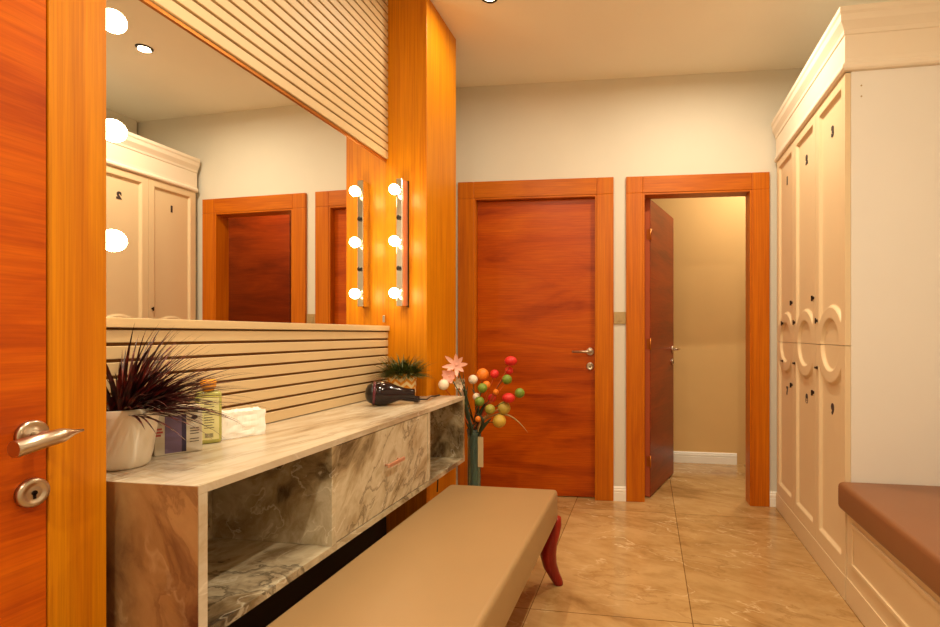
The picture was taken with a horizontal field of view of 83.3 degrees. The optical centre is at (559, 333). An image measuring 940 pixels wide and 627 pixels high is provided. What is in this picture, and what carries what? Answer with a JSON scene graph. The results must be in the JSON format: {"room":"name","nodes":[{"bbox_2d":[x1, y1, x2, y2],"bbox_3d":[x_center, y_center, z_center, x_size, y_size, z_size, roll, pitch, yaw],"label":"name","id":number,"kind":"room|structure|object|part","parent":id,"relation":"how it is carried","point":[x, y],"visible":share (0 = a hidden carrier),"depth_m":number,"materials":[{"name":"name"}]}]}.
{"room":"changing room","nodes":[
{"label":"changing room","id":0,"kind":"room"},
{"bbox_2d":[116,317,373,330],"bbox_3d":[-1.004,-0.300,2.365,0.100,2.840,2.566,0,0,9],"label":"wall","id":1,"kind":"structure","parent":0,"point":[116,317],"depth_m":1.77,"materials":[{"name":"paint"}]},
{"bbox_2d":[106,0,386,325],"bbox_3d":[-1.025,-0.468,1.889,0.014,0.852,1.579,0,0,9],"label":"wall mirror","id":2,"kind":"object","parent":1,"relation":"attached to","point":[231,197],"visible":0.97,"depth_m":1.65,"materials":[{"name":"clear glass"}]},
{"bbox_3d":[-1.025,-0.889,1.889,0.014,0.010,1.579,0,0,9],"label":"trim","id":3,"kind":"part","parent":2,"relation":"part of","materials":[{"name":"brown wood"}]},
{"bbox_2d":[106,317,389,422],"bbox_3d":[-1.017,0.136,1.887,0.030,0.354,1.579,0,0,9],"label":"slatted panel","id":4,"kind":"object","parent":1,"relation":"attached to","point":[305,368],"visible":0.41,"depth_m":1.84,"materials":[{"name":"paint"}]},
{"bbox_2d":[149,0,387,158],"bbox_3d":[-1.021,-1.308,1.888,0.022,0.823,1.579,0,0,9],"label":"slatted panel","id":5,"kind":"object","parent":1,"relation":"attached to","point":[331,56],"visible":1,"depth_m":2.09,"materials":[{"name":"paint"}]},
{"bbox_2d":[106,395,464,626],"bbox_3d":[-0.810,0.480,1.893,0.436,0.331,1.593,0,0,9],"label":"vanity","id":6,"kind":"object","parent":1,"relation":"attached to","point":[204,537],"visible":0.85,"depth_m":1.50,"materials":[{"name":"stone"}]},
{"bbox_3d":[-0.951,0.481,1.121,0.412,0.330,0.023,0,0,9],"label":"panel","id":7,"kind":"part","parent":6,"relation":"part of","materials":[{"name":"brown stone"}]},
{"bbox_2d":[152,404,201,456],"bbox_3d":[-1.023,0.252,1.387,0.057,0.124,0.104,0,0,44],"label":"box","id":8,"kind":"object","parent":6,"relation":"on","point":[167,441],"visible":0.61,"depth_m":1.37,"materials":[{"name":"white cardboard"}]},
{"bbox_2d":[156,428,162,436],"bbox_3d":[-1.032,0.254,1.338,0.001,0.021,0.016,0,0,44],"label":"print","id":9,"kind":"object","parent":8,"relation":"attached to","point":[159,433],"depth_m":1.34},
{"bbox_3d":[-1.011,0.262,1.360,0.001,0.096,0.036,0,0,44],"label":"purple panel","id":10,"kind":"part","parent":8,"relation":"part of","materials":[{"name":"purple cardboard"}]},
{"bbox_3d":[-1.023,0.198,1.388,0.052,0.015,0.100,0,0,44],"label":"lid","id":11,"kind":"part","parent":8,"relation":"part of","materials":[{"name":"white cardboard"}]},
{"bbox_2d":[190,427,198,441],"bbox_3d":[-0.979,0.269,1.393,0.001,0.037,0.020,0,0,44],"label":"print","id":12,"kind":"object","parent":8,"relation":"attached to","point":[194,433],"depth_m":1.39},
{"bbox_2d":[106,323,268,471],"bbox_3d":[-0.908,0.140,1.292,0.392,0.348,0.396,0,0,9],"label":"potted grass","id":13,"kind":"object","parent":6,"relation":"on","point":[133,410],"depth_m":1.21,"materials":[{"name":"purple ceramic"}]},
{"bbox_2d":[106,405,159,471],"bbox_3d":[-1.041,0.244,1.234,0.150,0.140,0.150,0,0,9],"label":"pot","id":14,"kind":"object","parent":13,"relation":"attached to","point":[129,445],"depth_m":1.19,"materials":[{"name":"white ceramic"}]},
{"bbox_2d":[195,379,221,443],"bbox_3d":[-1.014,0.222,1.500,0.064,0.184,0.040,0,0,-40],"label":"soap bottle","id":15,"kind":"object","parent":6,"relation":"on","point":[214,422],"visible":0.63,"depth_m":1.49,"materials":[{"name":"yellow plastic"}]},
{"bbox_2d":[204,401,213,437],"bbox_3d":[-1.003,0.244,1.486,0.024,0.104,0.001,0,0,-40],"label":"print","id":16,"kind":"object","parent":15,"relation":"attached to","point":[209,418],"depth_m":1.49},
{"bbox_3d":[-1.021,0.479,1.917,0.011,0.292,1.522,0,0,9],"label":"panel","id":17,"kind":"part","parent":6,"relation":"part of","materials":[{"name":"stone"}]},
{"bbox_2d":[222,406,265,439],"bbox_3d":[-0.994,0.273,1.611,0.073,0.083,0.128,0,0,35],"label":"stack","id":18,"kind":"object","parent":6,"relation":"on","point":[253,419],"visible":0.73,"depth_m":1.59,"materials":[{"name":"white fabric"}]},
{"bbox_3d":[-0.821,0.324,1.895,0.414,0.018,1.592,0,0,9],"label":"panel","id":19,"kind":"part","parent":6,"relation":"part of","materials":[{"name":"stone"}]},
{"bbox_3d":[-0.819,0.636,1.907,0.414,0.020,1.570,0,0,9],"label":"panel","id":20,"kind":"part","parent":6,"relation":"part of","materials":[{"name":"stone"}]},
{"bbox_3d":[-0.762,0.479,1.904,0.298,0.287,0.655,0,0,9],"label":"drawer","id":21,"kind":"part","parent":6,"relation":"part of","materials":[{"name":"stone"}]},
{"bbox_3d":[-0.601,0.465,1.890,0.024,0.014,0.124,0,0,9],"label":"drawer handle","id":22,"kind":"part","parent":6,"relation":"part of","materials":[{"name":"orange metal"}]},
{"bbox_2d":[371,354,432,395],"bbox_3d":[-0.748,0.201,2.494,0.313,0.226,0.288,0,0,9],"label":"potted grass","id":23,"kind":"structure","parent":6,"relation":"on","point":[404,375],"depth_m":2.47,"materials":[{"name":"plant"}]},
{"bbox_2d":[389,373,416,395],"bbox_3d":[-0.764,0.252,2.526,0.132,0.125,0.132,0,0,9],"label":"pot","id":24,"kind":"object","parent":23,"relation":"attached to","point":[410,382],"depth_m":2.47,"materials":[{"name":"orange ceramic"}]},
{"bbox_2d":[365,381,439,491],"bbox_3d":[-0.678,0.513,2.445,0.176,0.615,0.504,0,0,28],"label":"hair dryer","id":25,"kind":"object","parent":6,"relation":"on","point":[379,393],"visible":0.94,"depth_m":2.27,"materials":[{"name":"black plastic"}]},
{"bbox_2d":[365,383,372,403],"bbox_3d":[-0.832,0.260,2.274,0.038,0.096,0.096,0,0,-22],"label":"grille","id":26,"kind":"object","parent":25,"relation":"attached to","point":[369,390],"depth_m":2.24,"materials":[{"name":"black plastic"}]},
{"bbox_3d":[-0.700,0.279,2.333,0.151,0.064,0.052,0,0,-29],"label":"handle","id":27,"kind":"part","parent":25,"relation":"part of","materials":[{"name":"black plastic"}]},
{"bbox_3d":[-0.626,0.556,2.528,0.034,0.529,0.355,0,0,0],"label":"cord","id":28,"kind":"part","parent":25,"relation":"part of","materials":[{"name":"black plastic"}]},
{"bbox_3d":[-0.577,0.479,2.651,0.183,0.292,0.022,0,0,9],"label":"panel","id":29,"kind":"part","parent":6,"relation":"part of","materials":[{"name":"stone"}]},
{"bbox_2d":[227,516,385,626],"bbox_3d":[-1.026,0.884,1.889,0.012,0.472,1.579,0,0,9],"label":"trim","id":30,"kind":"structure","parent":1,"relation":"attached to","point":[270,609],"depth_m":2.05,"materials":[{"name":"black wood"}]},
{"bbox_2d":[389,178,408,306],"bbox_3d":[-0.802,-0.457,2.583,0.051,0.644,0.138,0,0,9],"label":"vanity light","id":31,"kind":"object","parent":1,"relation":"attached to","point":[400,189],"visible":1,"depth_m":2.59,"materials":[{"name":"white glass"}]},
{"bbox_3d":[-0.808,-0.707,2.545,0.051,0.051,0.060,0,0,9],"label":"bulb","id":32,"kind":"part","parent":31,"relation":"part of","materials":[{"name":"white glass"}]},
{"bbox_3d":[-0.808,-0.454,2.545,0.051,0.051,0.060,0,0,9],"label":"bulb","id":33,"kind":"part","parent":31,"relation":"part of","materials":[{"name":"white glass"}]},
{"bbox_3d":[-0.808,-0.200,2.545,0.051,0.051,0.060,0,0,9],"label":"bulb","id":34,"kind":"part","parent":31,"relation":"part of","materials":[{"name":"white glass"}]},
{"bbox_3d":[-0.772,-0.457,2.647,0.005,0.644,0.004,0,0,9],"label":"plate","id":35,"kind":"part","parent":31,"relation":"part of","materials":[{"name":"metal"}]},
{"bbox_2d":[385,0,455,533],"bbox_3d":[-0.754,-0.300,2.854,0.230,2.840,0.410,0,0,9],"label":"wooden column","id":36,"kind":"structure","parent":1,"relation":"attached to","point":[421,54],"depth_m":2.66,"materials":[{"name":"brown wood"}]},
{"bbox_2d":[456,68,802,491],"bbox_3d":[0.637,-0.300,3.522,3.000,2.840,0.100,0,0,7],"label":"wall","id":37,"kind":"structure","parent":0,"point":[709,123],"depth_m":3.50,"materials":[{"name":"paint"}]},
{"bbox_2d":[458,177,613,500],"bbox_3d":[-0.169,0.034,3.603,1.076,2.173,0.135,0,0,7],"label":"door","id":38,"kind":"structure","parent":37,"relation":"in","point":[536,257],"depth_m":3.59,"materials":[{"name":"brown wood"}]},
{"bbox_3d":[0.156,0.120,3.528,0.146,0.052,0.061,0,0,7],"label":"handle","id":39,"kind":"part","parent":38,"relation":"part of","materials":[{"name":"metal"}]},
{"bbox_2d":[614,486,625,500],"bbox_3d":[0.402,1.073,3.492,0.083,0.095,0.016,0,0,7],"label":"baseboard","id":40,"kind":"structure","parent":37,"relation":"attached to","point":[619,491],"depth_m":3.48,"materials":[{"name":"paint"}]},
{"bbox_2d":[614,312,625,323],"bbox_3d":[0.402,-0.108,3.493,0.081,0.081,0.013,0,0,7],"label":"light switch","id":41,"kind":"object","parent":37,"relation":"attached to","point":[619,317],"visible":1,"depth_m":3.49,"materials":[{"name":"beige plastic"}]},
{"bbox_2d":[626,172,769,506],"bbox_3d":[0.943,0.035,3.792,0.923,2.171,0.746,0,0,7],"label":"door","id":42,"kind":"structure","parent":37,"relation":"in","point":[650,348],"depth_m":3.47,"materials":[{"name":"brown wood"}]},
{"bbox_3d":[0.894,0.120,4.058,0.061,0.052,0.146,0,0,26],"label":"handle","id":43,"kind":"part","parent":42,"relation":"part of","materials":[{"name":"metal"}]},
{"bbox_2d":[770,491,775,506],"bbox_3d":[1.390,1.073,3.377,0.056,0.095,0.016,0,0,7],"label":"baseboard","id":44,"kind":"structure","parent":37,"relation":"attached to","point":[772,493],"depth_m":3.37,"materials":[{"name":"paint"}]},
{"bbox_2d":[431,0,899,87],"bbox_3d":[0.420,-1.770,1.907,4.600,0.100,6.500,0,0,9],"label":"ceiling","id":45,"kind":"structure","parent":0,"point":[501,42],"depth_m":3.01,"materials":[{"name":"paint"}]},
{"bbox_2d":[482,0,496,3],"bbox_3d":[-0.362,-1.717,2.656,0.090,0.006,0.090,0,0,9],"label":"recessed light","id":46,"kind":"object","parent":45,"relation":"in","point":[485,1],"visible":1,"depth_m":2.68,"materials":[{"name":"metal"}]},
{"bbox_2d":[505,462,864,626],"bbox_3d":[0.420,1.170,1.907,4.600,0.100,6.500,0,0,9],"label":"floor","id":47,"kind":"structure","parent":0,"point":[695,553],"depth_m":2.50,"materials":[{"name":"tile"}]},
{"bbox_2d":[266,485,562,626],"bbox_3d":[-0.375,0.900,1.575,0.520,0.440,1.649,0,0,9],"label":"upholstered bench","id":48,"kind":"object","parent":47,"relation":"on","point":[467,556],"visible":1,"depth_m":1.54,"materials":[{"name":"beige leather"}]},
{"bbox_3d":[-0.038,0.960,2.305,0.096,0.321,0.099,0,0,9],"label":"leg","id":49,"kind":"part","parent":48,"relation":"part of","materials":[{"name":"brown wood"}]},
{"bbox_2d":[467,428,480,485],"bbox_3d":[-0.471,0.820,2.852,0.088,0.600,0.088,0,0,9],"label":"floor vase","id":50,"kind":"object","parent":47,"relation":"on","point":[473,471],"visible":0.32,"depth_m":2.82,"materials":[{"name":"green glass"}]},
{"bbox_2d":[438,354,525,466],"bbox_3d":[-0.421,0.596,2.812,0.466,0.988,0.202,0,0,-14],"label":"flower bouquet","id":51,"kind":"object","parent":50,"relation":"in","point":[482,374],"visible":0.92,"depth_m":2.80,"materials":[{"name":"multicoloured plant"}]},
{"bbox_2d":[771,0,939,599],"bbox_3d":[1.572,-0.121,2.706,0.628,2.482,1.217,0,0,9],"label":"tall cabinet","id":52,"kind":"object","parent":47,"relation":"on","point":[857,132],"visible":1,"depth_m":2.18,"materials":[{"name":"laminate"}]},
{"bbox_3d":[1.372,0.535,3.149,0.022,0.966,0.387,0,0,9],"label":"locker door","id":53,"kind":"part","parent":52,"relation":"part of","materials":[{"name":"paint"}]},
{"bbox_3d":[1.372,-0.526,3.149,0.022,1.148,0.387,0,0,9],"label":"locker door","id":54,"kind":"part","parent":52,"relation":"part of","materials":[{"name":"paint"}]},
{"bbox_3d":[1.308,0.535,2.763,0.022,0.966,0.389,0,0,9],"label":"locker door","id":55,"kind":"part","parent":52,"relation":"part of","materials":[{"name":"paint"}]},
{"bbox_3d":[1.308,-0.526,2.763,0.022,1.148,0.389,0,0,9],"label":"locker door","id":56,"kind":"part","parent":52,"relation":"part of","materials":[{"name":"paint"}]},
{"bbox_3d":[1.244,0.535,2.378,0.022,0.966,0.385,0,0,9],"label":"locker door","id":57,"kind":"part","parent":52,"relation":"part of","materials":[{"name":"paint"}]},
{"bbox_3d":[1.244,-0.526,2.378,0.022,1.148,0.385,0,0,9],"label":"locker door","id":58,"kind":"part","parent":52,"relation":"part of","materials":[{"name":"paint"}]},
{"bbox_3d":[1.572,-1.232,2.705,0.628,0.260,1.215,0,0,9],"label":"cornice","id":59,"kind":"part","parent":52,"relation":"part of","materials":[{"name":"paint"}]},
{"bbox_2d":[838,482,939,626],"bbox_3d":[1.318,0.869,1.195,0.630,0.503,1.913,0,0,9],"label":"storage bench","id":60,"kind":"object","parent":47,"relation":"on","point":[893,577],"visible":1,"depth_m":1.82,"materials":[{"name":"leather"}]},
{"bbox_3d":[1.121,0.865,1.698,0.008,0.180,0.880,0,0,9],"label":"panel moulding","id":61,"kind":"part","parent":60,"relation":"part of","materials":[{"name":"paint"}]},
{"bbox_2d":[651,196,745,464],"bbox_3d":[0.876,-0.300,4.629,4.600,2.840,0.100,0,0,9],"label":"wall","id":62,"kind":"structure","parent":0,"point":[710,232],"depth_m":4.51,"materials":[{"name":"paint"}]},
{"bbox_2d":[674,451,736,464],"bbox_3d":[0.452,1.073,4.641,2.160,0.095,0.016,0,0,9],"label":"baseboard","id":63,"kind":"structure","parent":62,"relation":"attached to","point":[679,456],"depth_m":4.50,"materials":[{"name":"paint"}]},
{"bbox_3d":[-1.291,-0.300,0.055,0.295,2.840,2.082,0,0,9],"label":"wall","id":64,"kind":"structure","parent":0,"visible":0},
{"bbox_2d":[0,0,105,626],"bbox_3d":[-1.000,0.035,0.542,0.118,2.170,1.064,0,0,9],"label":"door","id":65,"kind":"structure","parent":64,"relation":"in","point":[53,52],"depth_m":0.97,"materials":[{"name":"orange wood"}]},
{"bbox_3d":[-0.920,0.182,0.916,0.082,0.052,0.108,0,0,9],"label":"handle","id":66,"kind":"part","parent":65,"relation":"part of","materials":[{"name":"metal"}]},
{"bbox_3d":[-1.040,0.035,0.549,0.038,2.170,1.064,0,0,9],"label":"frame","id":67,"kind":"part","parent":65,"relation":"part of","materials":[{"name":"brown wood"}]},
{"bbox_3d":[-1.058,-0.300,1.038,0.230,2.840,0.105,0,0,9],"label":"trim","id":68,"kind":"structure","parent":0,"visible":0},
{"bbox_2d":[106,8,126,251],"bbox_3d":[-1.040,-0.457,1.159,0.051,0.644,0.138,0,0,9],"label":"vanity light","id":69,"kind":"object","parent":68,"relation":"attached to","point":[116,23],"visible":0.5,"depth_m":1.19,"materials":[{"name":"white glass"}]},
{"bbox_3d":[-1.034,-0.723,1.198,0.051,0.051,0.060,0,0,9],"label":"bulb","id":70,"kind":"part","parent":69,"relation":"part of","materials":[{"name":"white glass"}]},
{"bbox_3d":[-1.034,-0.470,1.198,0.051,0.051,0.060,0,0,9],"label":"bulb","id":71,"kind":"part","parent":69,"relation":"part of","materials":[{"name":"white glass"}]},
{"bbox_3d":[-1.034,-0.216,1.198,0.051,0.051,0.060,0,0,9],"label":"bulb","id":72,"kind":"part","parent":69,"relation":"part of","materials":[{"name":"white glass"}]}
]}

